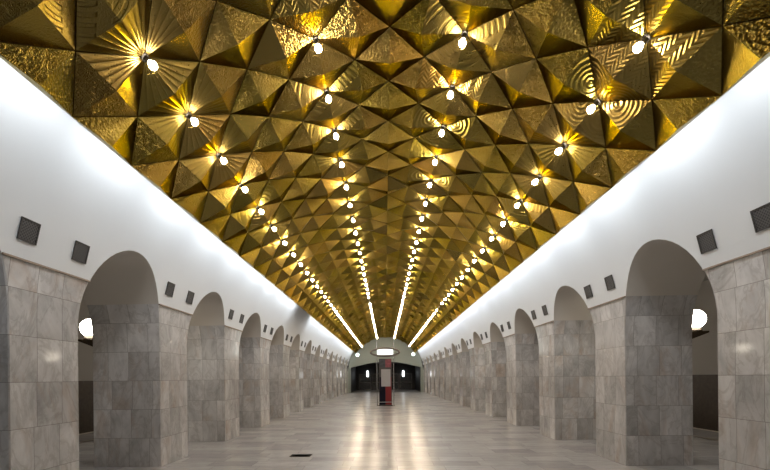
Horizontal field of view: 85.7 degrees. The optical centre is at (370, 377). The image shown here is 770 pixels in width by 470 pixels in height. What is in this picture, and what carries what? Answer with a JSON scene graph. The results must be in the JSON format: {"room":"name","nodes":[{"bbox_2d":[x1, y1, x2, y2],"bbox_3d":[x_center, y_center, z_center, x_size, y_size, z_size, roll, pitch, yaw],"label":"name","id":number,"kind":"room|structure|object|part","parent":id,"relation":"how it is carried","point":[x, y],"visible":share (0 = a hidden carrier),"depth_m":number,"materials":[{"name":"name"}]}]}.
{"room":"metro station","nodes":[
{"label":"metro station","id":0,"kind":"room"},
{"bbox_2d":[78,295,93,433],"bbox_3d":[-10.784,-0.242,21.891,0.001,6.100,49.000,-1,0,2],"label":"wall","id":1,"kind":"structure","parent":0,"point":[85,352],"depth_m":15.98,"materials":[{"name":"stone"}]},
{"bbox_2d":[0,58,352,364],"bbox_3d":[-1.937,-1.621,21.580,5.470,6.480,49.000,-1,0,2],"label":"wall","id":2,"kind":"structure","parent":0,"point":[55,174],"depth_m":5.94,"materials":[{"name":"white paint"}]},
{"bbox_2d":[16,216,40,244],"bbox_3d":[-3.858,-1.659,4.690,0.072,0.245,0.250,-1,0,2],"label":"air vent","id":3,"kind":"object","parent":2,"relation":"in","point":[28,231],"visible":1,"depth_m":4.68,"materials":[{"name":"grey metal"}]},
{"bbox_2d":[71,240,89,263],"bbox_3d":[-3.830,-1.659,5.490,0.072,0.245,0.250,-1,0,2],"label":"air vent","id":4,"kind":"object","parent":2,"relation":"in","point":[81,250],"visible":1,"depth_m":5.49,"materials":[{"name":"grey metal"}]},
{"bbox_2d":[165,281,174,296],"bbox_3d":[-3.750,-1.660,7.773,0.072,0.245,0.250,-1,0,2],"label":"air vent","id":5,"kind":"object","parent":2,"relation":"in","point":[170,288],"visible":1,"depth_m":7.77,"materials":[{"name":"grey metal"}]},
{"bbox_2d":[186,291,194,304],"bbox_3d":[-3.722,-1.660,8.573,0.072,0.245,0.250,-1,0,2],"label":"air vent","id":6,"kind":"object","parent":2,"relation":"in","point":[190,296],"visible":1,"depth_m":8.57,"materials":[{"name":"grey metal"}]},
{"bbox_2d":[228,309,233,319],"bbox_3d":[-3.642,-1.661,10.857,0.072,0.245,0.250,-1,0,2],"label":"air vent","id":7,"kind":"object","parent":2,"relation":"in","point":[231,313],"visible":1,"depth_m":10.85,"materials":[{"name":"grey metal"}]},
{"bbox_2d":[239,314,243,323],"bbox_3d":[-3.614,-1.661,11.656,0.072,0.245,0.250,-1,0,2],"label":"air vent","id":8,"kind":"object","parent":2,"relation":"in","point":[242,315],"visible":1,"depth_m":11.64,"materials":[{"name":"grey metal"}]},
{"bbox_2d":[0,0,769,353],"bbox_3d":[0.782,-3.547,21.635,6.496,1.923,46.700,-1,0,2],"label":"ceiling","id":9,"kind":"structure","parent":0,"point":[526,76],"depth_m":5.67,"materials":[{"name":"gold metal"}]},
{"bbox_2d":[140,53,157,70],"bbox_3d":[-2.346,-3.349,4.384,0.186,0.190,0.088,-1,0,2],"label":"light bulb","id":10,"kind":"object","parent":9,"relation":"attached to","point":[153,66],"visible":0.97,"depth_m":4.36,"materials":[{"name":"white glass"}]},
{"bbox_2d":[140,53,151,64],"bbox_3d":[-2.368,-3.372,4.384,0.090,0.112,0.088,-44,-1,1],"label":"bulb socket","id":11,"kind":"object","parent":10,"relation":"attached to","point":[145,58],"depth_m":4.36,"materials":[{"name":"metal"}]},
{"bbox_2d":[185,111,197,125],"bbox_3d":[-2.312,-3.349,5.348,0.186,0.190,0.088,-1,0,2],"label":"light bulb","id":12,"kind":"object","parent":9,"relation":"attached to","point":[194,121],"visible":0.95,"depth_m":5.32,"materials":[{"name":"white glass"}]},
{"bbox_2d":[185,111,193,120],"bbox_3d":[-2.334,-3.373,5.349,0.090,0.112,0.088,-44,-1,1],"label":"bulb socket","id":13,"kind":"object","parent":12,"relation":"attached to","point":[189,116],"depth_m":5.32,"materials":[{"name":"silver metal"}]},
{"bbox_2d":[216,153,226,163],"bbox_3d":[-2.279,-3.350,6.312,0.186,0.190,0.088,-1,0,2],"label":"light bulb","id":14,"kind":"object","parent":9,"relation":"attached to","point":[223,160],"visible":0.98,"depth_m":6.29,"materials":[{"name":"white glass"}]},
{"bbox_2d":[238,183,247,192],"bbox_3d":[-2.245,-3.350,7.277,0.186,0.190,0.088,-1,0,2],"label":"light bulb","id":15,"kind":"object","parent":9,"relation":"attached to","point":[245,189],"visible":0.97,"depth_m":7.25,"materials":[{"name":"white glass"}]},
{"bbox_2d":[255,206,263,213],"bbox_3d":[-2.211,-3.350,8.241,0.186,0.190,0.088,-1,0,2],"label":"light bulb","id":16,"kind":"object","parent":9,"relation":"attached to","point":[257,207],"visible":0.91,"depth_m":8.22,"materials":[{"name":"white glass"}]},
{"bbox_2d":[313,36,321,52],"bbox_3d":[-0.685,-4.259,5.291,0.127,0.208,0.088,-1,0,2],"label":"light bulb","id":17,"kind":"object","parent":9,"relation":"attached to","point":[318,48],"visible":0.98,"depth_m":5.27,"materials":[{"name":"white glass"}]},
{"bbox_2d":[313,36,319,45],"bbox_3d":[-0.691,-4.298,5.291,0.090,0.112,0.088,-15,-1,2],"label":"bulb socket","id":18,"kind":"object","parent":17,"relation":"attached to","point":[315,39],"depth_m":5.27,"materials":[{"name":"metal"}]},
{"bbox_2d":[324,89,331,102],"bbox_3d":[-0.651,-4.260,6.255,0.127,0.208,0.088,-1,0,2],"label":"light bulb","id":19,"kind":"object","parent":9,"relation":"attached to","point":[326,92],"visible":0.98,"depth_m":6.23,"materials":[{"name":"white glass"}]},
{"bbox_2d":[332,128,338,138],"bbox_3d":[-0.617,-4.260,7.220,0.127,0.208,0.088,-1,0,2],"label":"light bulb","id":20,"kind":"object","parent":9,"relation":"attached to","point":[334,130],"visible":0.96,"depth_m":7.20,"materials":[{"name":"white glass"}]},
{"bbox_2d":[338,157,343,166],"bbox_3d":[-0.583,-4.260,8.184,0.127,0.208,0.088,-1,0,2],"label":"light bulb","id":21,"kind":"object","parent":9,"relation":"attached to","point":[339,159],"visible":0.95,"depth_m":8.16,"materials":[{"name":"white glass"}]},
{"bbox_2d":[433,155,437,164],"bbox_3d":[1.279,-4.279,8.119,0.127,0.208,0.088,-1,0,2],"label":"light bulb","id":22,"kind":"object","parent":9,"relation":"attached to","point":[435,156],"visible":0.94,"depth_m":8.09,"materials":[{"name":"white glass"}]},
{"bbox_2d":[439,125,445,135],"bbox_3d":[1.245,-4.279,7.154,0.127,0.208,0.088,-1,0,2],"label":"light bulb","id":23,"kind":"object","parent":9,"relation":"attached to","point":[441,133],"visible":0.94,"depth_m":7.13,"materials":[{"name":"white glass"}]},
{"bbox_2d":[447,85,454,98],"bbox_3d":[1.211,-4.278,6.190,0.127,0.208,0.088,-1,0,2],"label":"light bulb","id":24,"kind":"object","parent":9,"relation":"attached to","point":[450,94],"visible":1,"depth_m":6.17,"materials":[{"name":"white glass"}]},
{"bbox_2d":[459,31,467,47],"bbox_3d":[1.177,-4.278,5.226,0.127,0.208,0.088,-1,0,2],"label":"light bulb","id":25,"kind":"object","parent":9,"relation":"attached to","point":[462,43],"visible":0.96,"depth_m":5.20,"materials":[{"name":"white glass"}]},
{"bbox_2d":[461,31,467,39],"bbox_3d":[1.183,-4.317,5.225,0.090,0.112,0.088,14,1,2],"label":"bulb socket","id":26,"kind":"object","parent":25,"relation":"attached to","point":[464,34],"depth_m":5.20,"materials":[{"name":"silver metal"}]},
{"bbox_2d":[515,199,522,207],"bbox_3d":[2.896,-3.401,8.062,0.186,0.190,0.088,-1,0,2],"label":"light bulb","id":27,"kind":"object","parent":9,"relation":"attached to","point":[520,200],"visible":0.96,"depth_m":8.04,"materials":[{"name":"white glass"}]},
{"bbox_2d":[532,174,541,184],"bbox_3d":[2.862,-3.401,7.098,0.186,0.190,0.088,-1,0,2],"label":"light bulb","id":28,"kind":"object","parent":9,"relation":"attached to","point":[534,182],"visible":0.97,"depth_m":7.08,"materials":[{"name":"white glass"}]},
{"bbox_2d":[555,142,566,154],"bbox_3d":[2.829,-3.401,6.134,0.186,0.190,0.088,-1,0,2],"label":"light bulb","id":29,"kind":"object","parent":9,"relation":"attached to","point":[558,151],"visible":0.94,"depth_m":6.11,"materials":[{"name":"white glass"}]},
{"bbox_2d":[560,142,566,149],"bbox_3d":[2.850,-3.425,6.133,0.090,0.112,0.088,43,1,1],"label":"bulb socket","id":30,"kind":"object","parent":29,"relation":"attached to","point":[563,145],"depth_m":6.11,"materials":[{"name":"silver metal"}]},
{"bbox_2d":[587,98,600,112],"bbox_3d":[2.795,-3.401,5.169,0.186,0.190,0.088,-1,0,2],"label":"light bulb","id":31,"kind":"object","parent":9,"relation":"attached to","point":[591,108],"visible":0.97,"depth_m":5.14,"materials":[{"name":"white glass"}]},
{"bbox_2d":[592,98,600,107],"bbox_3d":[2.817,-3.424,5.168,0.090,0.112,0.088,43,1,1],"label":"bulb socket","id":32,"kind":"object","parent":31,"relation":"attached to","point":[597,102],"depth_m":5.14,"materials":[{"name":"silver metal"}]},
{"bbox_2d":[633,33,650,52],"bbox_3d":[2.761,-3.400,4.205,0.186,0.190,0.088,-1,0,2],"label":"light bulb","id":33,"kind":"object","parent":9,"relation":"attached to","point":[637,48],"visible":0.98,"depth_m":4.18,"materials":[{"name":"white glass"}]},
{"bbox_2d":[640,33,650,45],"bbox_3d":[2.783,-3.424,4.204,0.090,0.112,0.088,43,1,1],"label":"bulb socket","id":34,"kind":"object","parent":33,"relation":"attached to","point":[645,39],"depth_m":4.18,"materials":[{"name":"silver metal"}]},
{"bbox_2d":[351,362,419,391],"bbox_3d":[1.839,-0.168,50.867,7.800,3.500,8.200,-1,0,2],"label":"wall","id":35,"kind":"structure","parent":0,"point":[371,368],"depth_m":54.88,"materials":[{"name":"stone"}]},
{"bbox_2d":[359,373,371,389],"bbox_3d":[-0.711,0.505,55.009,1.680,2.205,0.090,-1,0,2],"label":"door","id":36,"kind":"structure","parent":35,"relation":"in","point":[364,381],"depth_m":55.01,"materials":[{"name":"metal"}]},
{"bbox_2d":[372,373,378,389],"bbox_3d":[1.088,0.487,54.946,1.680,2.205,0.090,-1,0,2],"label":"door","id":37,"kind":"structure","parent":35,"relation":"in","point":[374,375],"depth_m":54.97,"materials":[{"name":"metal"}]},
{"bbox_2d":[392,373,398,389],"bbox_3d":[2.887,0.469,54.883,1.680,2.205,0.090,-1,0,2],"label":"door","id":38,"kind":"structure","parent":35,"relation":"in","point":[396,375],"depth_m":54.88,"materials":[{"name":"glass"}]},
{"bbox_2d":[399,373,411,389],"bbox_3d":[4.686,0.451,54.820,1.680,2.205,0.090,-1,0,2],"label":"door","id":39,"kind":"structure","parent":35,"relation":"in","point":[406,381],"depth_m":54.82,"materials":[{"name":"metal"}]},
{"bbox_2d":[348,337,423,392],"bbox_3d":[1.667,-1.657,46.370,8.400,6.480,0.800,-1,0,2],"label":"wall","id":40,"kind":"structure","parent":0,"point":[405,357],"depth_m":45.97,"materials":[{"name":"paint"}]},
{"bbox_2d":[79,390,718,469],"bbox_3d":[1.079,2.139,28.480,23.200,1.100,63.000,-1,0,2],"label":"floor","id":41,"kind":"structure","parent":0,"point":[423,430],"depth_m":9.92,"materials":[{"name":"stone"}]},
{"bbox_2d":[0,252,89,469],"bbox_3d":[-4.559,0.153,5.116,1.346,2.985,1.328,-1,0,2],"label":"marble pillar","id":42,"kind":"structure","parent":41,"relation":"on","point":[40,304],"depth_m":4.94,"materials":[{"name":"grey stone"}]},
{"bbox_2d":[79,431,93,442],"bbox_3d":[-7.771,1.678,21.786,1.370,0.008,48.900,-1,0,2],"label":"trim","id":43,"kind":"structure","parent":41,"relation":"on","point":[92,431],"depth_m":11.29,"materials":[{"name":"stone"}]},
{"bbox_2d":[87,304,192,466],"bbox_3d":[-4.451,0.152,8.199,1.346,2.985,1.328,-1,0,2],"label":"marble pillar","id":44,"kind":"structure","parent":41,"relation":"on","point":[140,350],"depth_m":7.68,"materials":[{"name":"grey stone"}]},
{"bbox_2d":[78,319,92,346],"bbox_3d":[-5.436,-0.836,8.233,0.605,0.669,0.350,-1,0,2],"label":"globe lamp","id":45,"kind":"object","parent":44,"relation":"attached to","point":[85,327],"visible":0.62,"depth_m":8.11,"materials":[{"name":"white glass"}]},
{"bbox_3d":[-5.565,-0.994,8.237,0.350,0.350,0.350,-1,0,2],"label":"globe","id":46,"kind":"part","parent":45,"relation":"part of","materials":[{"name":"white glass"}]},
{"bbox_2d":[187,325,242,440],"bbox_3d":[-4.343,0.151,11.282,1.346,2.985,1.328,-1,0,2],"label":"marble pillar","id":47,"kind":"structure","parent":41,"relation":"on","point":[212,351],"depth_m":10.76,"materials":[{"name":"grey stone"}]},
{"bbox_2d":[239,337,271,426],"bbox_3d":[-4.236,0.150,14.365,1.346,2.985,1.328,-1,0,2],"label":"marble pillar","id":48,"kind":"structure","parent":41,"relation":"on","point":[254,404],"depth_m":13.84,"materials":[{"name":"grey stone"}]},
{"bbox_2d":[269,345,290,417],"bbox_3d":[-4.128,0.149,17.448,1.346,2.985,1.328,-1,0,2],"label":"marble pillar","id":49,"kind":"structure","parent":41,"relation":"on","point":[278,354],"depth_m":16.92,"materials":[{"name":"grey stone"}]},
{"bbox_2d":[289,350,304,411],"bbox_3d":[-4.020,0.148,20.531,1.346,2.985,1.328,-1,0,2],"label":"marble pillar","id":50,"kind":"structure","parent":41,"relation":"on","point":[296,357],"depth_m":20.00,"materials":[{"name":"grey stone"}]},
{"bbox_2d":[289,454,311,456],"bbox_3d":[-1.443,1.611,8.616,0.420,0.012,0.260,-1,0,2],"label":"floor hatch","id":51,"kind":"object","parent":41,"relation":"on","point":[292,455],"visible":1,"depth_m":8.59,"materials":[{"name":"metal"}]},
{"bbox_2d":[303,354,314,406],"bbox_3d":[-3.912,0.147,23.614,1.346,2.985,1.328,-1,0,2],"label":"marble pillar","id":52,"kind":"structure","parent":41,"relation":"on","point":[308,360],"depth_m":23.08,"materials":[{"name":"grey stone"}]},
{"bbox_2d":[314,356,322,403],"bbox_3d":[-3.804,0.145,26.698,1.346,2.985,1.328,-1,0,2],"label":"marble pillar","id":53,"kind":"structure","parent":41,"relation":"on","point":[317,360],"depth_m":26.16,"materials":[{"name":"grey stone"}]},
{"bbox_2d":[322,359,328,400],"bbox_3d":[-3.696,0.144,29.781,1.346,2.985,1.328,-1,0,2],"label":"marble pillar","id":54,"kind":"structure","parent":41,"relation":"on","point":[325,362],"depth_m":29.25,"materials":[{"name":"grey stone"}]},
{"bbox_2d":[328,361,333,398],"bbox_3d":[-3.588,0.143,32.864,1.346,2.985,1.328,-1,0,2],"label":"marble pillar","id":55,"kind":"structure","parent":41,"relation":"on","point":[331,363],"depth_m":32.32,"materials":[{"name":"grey stone"}]},
{"bbox_2d":[333,362,337,396],"bbox_3d":[-3.480,0.142,35.947,1.346,2.985,1.328,-1,0,2],"label":"marble pillar","id":56,"kind":"structure","parent":41,"relation":"on","point":[335,367],"depth_m":35.41,"materials":[{"name":"grey stone"}]},
{"bbox_2d":[338,363,341,395],"bbox_3d":[-3.372,0.141,39.030,1.346,2.985,1.328,-1,0,2],"label":"marble pillar","id":57,"kind":"structure","parent":41,"relation":"on","point":[339,364],"depth_m":38.49,"materials":[{"name":"grey stone"}]},
{"bbox_2d":[341,364,344,393],"bbox_3d":[-3.264,0.140,42.113,1.346,2.985,1.328,-1,0,2],"label":"marble pillar","id":58,"kind":"structure","parent":41,"relation":"on","point":[343,365],"depth_m":41.58,"materials":[{"name":"grey stone"}]},
{"bbox_2d":[345,365,347,392],"bbox_3d":[-3.156,0.139,45.196,1.346,2.985,1.328,-1,0,2],"label":"marble pillar","id":59,"kind":"structure","parent":41,"relation":"on","point":[346,366],"depth_m":44.66,"materials":[{"name":"grey stone"}]},
{"bbox_2d":[370,340,399,405],"bbox_3d":[0.847,-0.298,23.714,1.750,3.780,0.482,-1,0,2],"label":"stand","id":60,"kind":"object","parent":41,"relation":"on","point":[385,365],"visible":1,"depth_m":23.64,"materials":[{"name":"silver metal"}]},
{"bbox_3d":[0.375,-0.294,23.801,0.140,3.780,0.140,-1,0,2],"label":"post","id":61,"kind":"part","parent":60,"relation":"part of","materials":[{"name":"silver metal"}]},
{"bbox_3d":[0.670,-0.837,23.661,0.330,0.460,0.020,-1,0,2],"label":"picture panel","id":62,"kind":"part","parent":60,"relation":"part of","materials":[{"name":"plastic"}]},
{"bbox_3d":[0.686,0.733,23.661,0.330,1.580,0.020,-1,0,2],"label":"panel","id":63,"kind":"part","parent":60,"relation":"part of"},
{"bbox_2d":[381,369,390,385],"bbox_3d":[0.878,-0.009,23.639,0.530,0.980,0.012,-1,0,2],"label":"poster","id":64,"kind":"object","parent":60,"relation":"attached to","point":[385,373],"depth_m":23.63,"materials":[{"name":"paper"}]},
{"bbox_3d":[1.010,-0.840,23.649,0.330,0.460,0.020,-1,0,2],"label":"picture panel","id":65,"kind":"part","parent":60,"relation":"part of","materials":[{"name":"red"}]},
{"bbox_3d":[1.026,0.730,23.649,0.330,1.580,0.020,-1,0,2],"label":"panel","id":66,"kind":"part","parent":60,"relation":"part of","materials":[{"name":"red"}]},
{"bbox_3d":[1.325,-0.303,23.768,0.140,3.780,0.140,-1,0,2],"label":"post","id":67,"kind":"part","parent":60,"relation":"part of","materials":[{"name":"silver metal"}]},
{"bbox_2d":[423,364,426,391],"bbox_3d":[6.376,0.044,44.862,1.236,2.985,1.328,-1,0,2],"label":"marble pillar","id":68,"kind":"structure","parent":41,"relation":"on","point":[424,366],"depth_m":44.35,"materials":[{"name":"grey stone"}]},
{"bbox_2d":[426,363,429,393],"bbox_3d":[6.269,0.045,41.779,1.236,2.985,1.328,-1,0,2],"label":"marble pillar","id":69,"kind":"structure","parent":41,"relation":"on","point":[427,365],"depth_m":41.27,"materials":[{"name":"grey stone"}]},
{"bbox_2d":[429,362,433,394],"bbox_3d":[6.160,0.046,38.696,1.236,2.985,1.328,-1,0,2],"label":"marble pillar","id":70,"kind":"structure","parent":41,"relation":"on","point":[430,363],"depth_m":38.19,"materials":[{"name":"grey stone"}]},
{"bbox_2d":[433,361,438,395],"bbox_3d":[6.053,0.047,35.613,1.236,2.985,1.328,-1,0,2],"label":"marble pillar","id":71,"kind":"structure","parent":41,"relation":"on","point":[435,363],"depth_m":35.10,"materials":[{"name":"grey stone"}]},
{"bbox_2d":[437,359,443,397],"bbox_3d":[5.945,0.048,32.530,1.236,2.985,1.328,-1,0,2],"label":"marble pillar","id":72,"kind":"structure","parent":41,"relation":"on","point":[440,361],"depth_m":32.02,"materials":[{"name":"grey stone"}]},
{"bbox_2d":[442,357,450,399],"bbox_3d":[5.837,0.049,29.447,1.236,2.985,1.328,-1,0,2],"label":"marble pillar","id":73,"kind":"structure","parent":41,"relation":"on","point":[447,365],"depth_m":28.94,"materials":[{"name":"grey stone"}]},
{"bbox_2d":[449,355,459,402],"bbox_3d":[5.729,0.050,26.364,1.236,2.985,1.328,-1,0,2],"label":"marble pillar","id":74,"kind":"structure","parent":41,"relation":"on","point":[454,359],"depth_m":25.86,"materials":[{"name":"grey stone"}]},
{"bbox_2d":[457,352,470,405],"bbox_3d":[5.621,0.051,23.281,1.236,2.985,1.328,-1,0,2],"label":"marble pillar","id":75,"kind":"structure","parent":41,"relation":"on","point":[464,357],"depth_m":22.77,"materials":[{"name":"grey stone"}]},
{"bbox_2d":[468,348,485,410],"bbox_3d":[5.513,0.052,20.198,1.236,2.985,1.328,-1,0,2],"label":"marble pillar","id":76,"kind":"structure","parent":41,"relation":"on","point":[477,355],"depth_m":19.69,"materials":[{"name":"grey stone"}]},
{"bbox_2d":[483,342,506,416],"bbox_3d":[5.405,0.053,17.114,1.236,2.985,1.328,-1,0,2],"label":"marble pillar","id":77,"kind":"structure","parent":41,"relation":"on","point":[495,352],"depth_m":16.60,"materials":[{"name":"grey stone"}]},
{"bbox_2d":[503,333,539,425],"bbox_3d":[5.297,0.054,14.031,1.236,2.985,1.328,-1,0,2],"label":"marble pillar","id":78,"kind":"structure","parent":41,"relation":"on","point":[522,350],"depth_m":13.52,"materials":[{"name":"grey stone"}]},
{"bbox_2d":[534,320,595,439],"bbox_3d":[5.189,0.056,10.948,1.236,2.985,1.328,-1,0,2],"label":"marble pillar","id":79,"kind":"structure","parent":41,"relation":"on","point":[567,356],"depth_m":10.43,"materials":[{"name":"grey stone"}]},
{"bbox_2d":[588,295,697,465],"bbox_3d":[5.081,0.057,7.865,1.236,2.985,1.328,-1,0,2],"label":"marble pillar","id":80,"kind":"structure","parent":41,"relation":"on","point":[643,344],"depth_m":7.35,"materials":[{"name":"grey stone"}]},
{"bbox_2d":[692,310,708,338],"bbox_3d":[5.991,-0.951,7.833,0.605,0.669,0.350,-1,0,2],"label":"globe lamp","id":81,"kind":"object","parent":80,"relation":"attached to","point":[699,317],"visible":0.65,"depth_m":7.70,"materials":[{"name":"white glass"}]},
{"bbox_3d":[6.117,-1.111,7.828,0.350,0.350,0.350,-1,0,2],"label":"globe","id":82,"kind":"part","parent":81,"relation":"part of","materials":[{"name":"white glass"}]},
{"bbox_2d":[693,427,718,440],"bbox_3d":[9.428,1.506,21.184,1.370,0.008,48.900,-1,0,2],"label":"trim","id":83,"kind":"structure","parent":41,"relation":"on","point":[693,427],"depth_m":10.73,"materials":[{"name":"stone"}]},
{"bbox_2d":[702,246,769,469],"bbox_3d":[4.973,0.058,4.782,1.236,2.985,1.328,-1,0,2],"label":"marble pillar","id":84,"kind":"structure","parent":41,"relation":"on","point":[740,285],"depth_m":4.92,"materials":[{"name":"grey stone"}]},
{"bbox_2d":[418,57,769,364],"bbox_3d":[3.474,-1.675,21.391,5.360,6.480,49.000,-1,0,2],"label":"wall","id":85,"kind":"structure","parent":0,"point":[642,233],"depth_m":6.36,"materials":[{"name":"white paint"}]},
{"bbox_2d":[531,310,536,319],"bbox_3d":[4.510,-1.742,11.472,0.072,0.245,0.250,-1,0,2],"label":"air vent","id":86,"kind":"object","parent":85,"relation":"in","point":[533,314],"visible":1,"depth_m":11.47,"materials":[{"name":"grey metal"}]},
{"bbox_2d":[541,305,547,315],"bbox_3d":[4.482,-1.742,10.672,0.072,0.245,0.250,-1,0,2],"label":"air vent","id":87,"kind":"object","parent":85,"relation":"in","point":[544,308],"visible":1,"depth_m":10.68,"materials":[{"name":"grey metal"}]},
{"bbox_2d":[583,285,592,298],"bbox_3d":[4.402,-1.741,8.389,0.072,0.245,0.250,-1,0,2],"label":"air vent","id":88,"kind":"object","parent":85,"relation":"in","point":[588,292],"visible":1,"depth_m":8.38,"materials":[{"name":"grey metal"}]},
{"bbox_2d":[604,275,614,290],"bbox_3d":[4.374,-1.741,7.589,0.072,0.245,0.250,-1,0,2],"label":"air vent","id":89,"kind":"object","parent":85,"relation":"in","point":[609,282],"visible":1,"depth_m":7.59,"materials":[{"name":"grey metal"}]},
{"bbox_2d":[696,229,716,253],"bbox_3d":[4.294,-1.740,5.305,0.072,0.245,0.250,-1,0,2],"label":"air vent","id":90,"kind":"object","parent":85,"relation":"in","point":[706,242],"visible":1,"depth_m":5.30,"materials":[{"name":"grey metal"}]},
{"bbox_2d":[750,202,769,232],"bbox_3d":[4.266,-1.740,4.506,0.072,0.245,0.250,-1,0,2],"label":"air vent","id":91,"kind":"object","parent":85,"relation":"in","point":[760,216],"visible":1,"depth_m":4.53,"materials":[{"name":"grey metal"}]},
{"bbox_2d":[692,280,718,430],"bbox_3d":[12.401,-0.474,21.079,0.001,6.100,49.000,-1,0,2],"label":"wall","id":92,"kind":"structure","parent":0,"point":[704,347],"depth_m":15.05,"materials":[{"name":"stone"}]}
]}

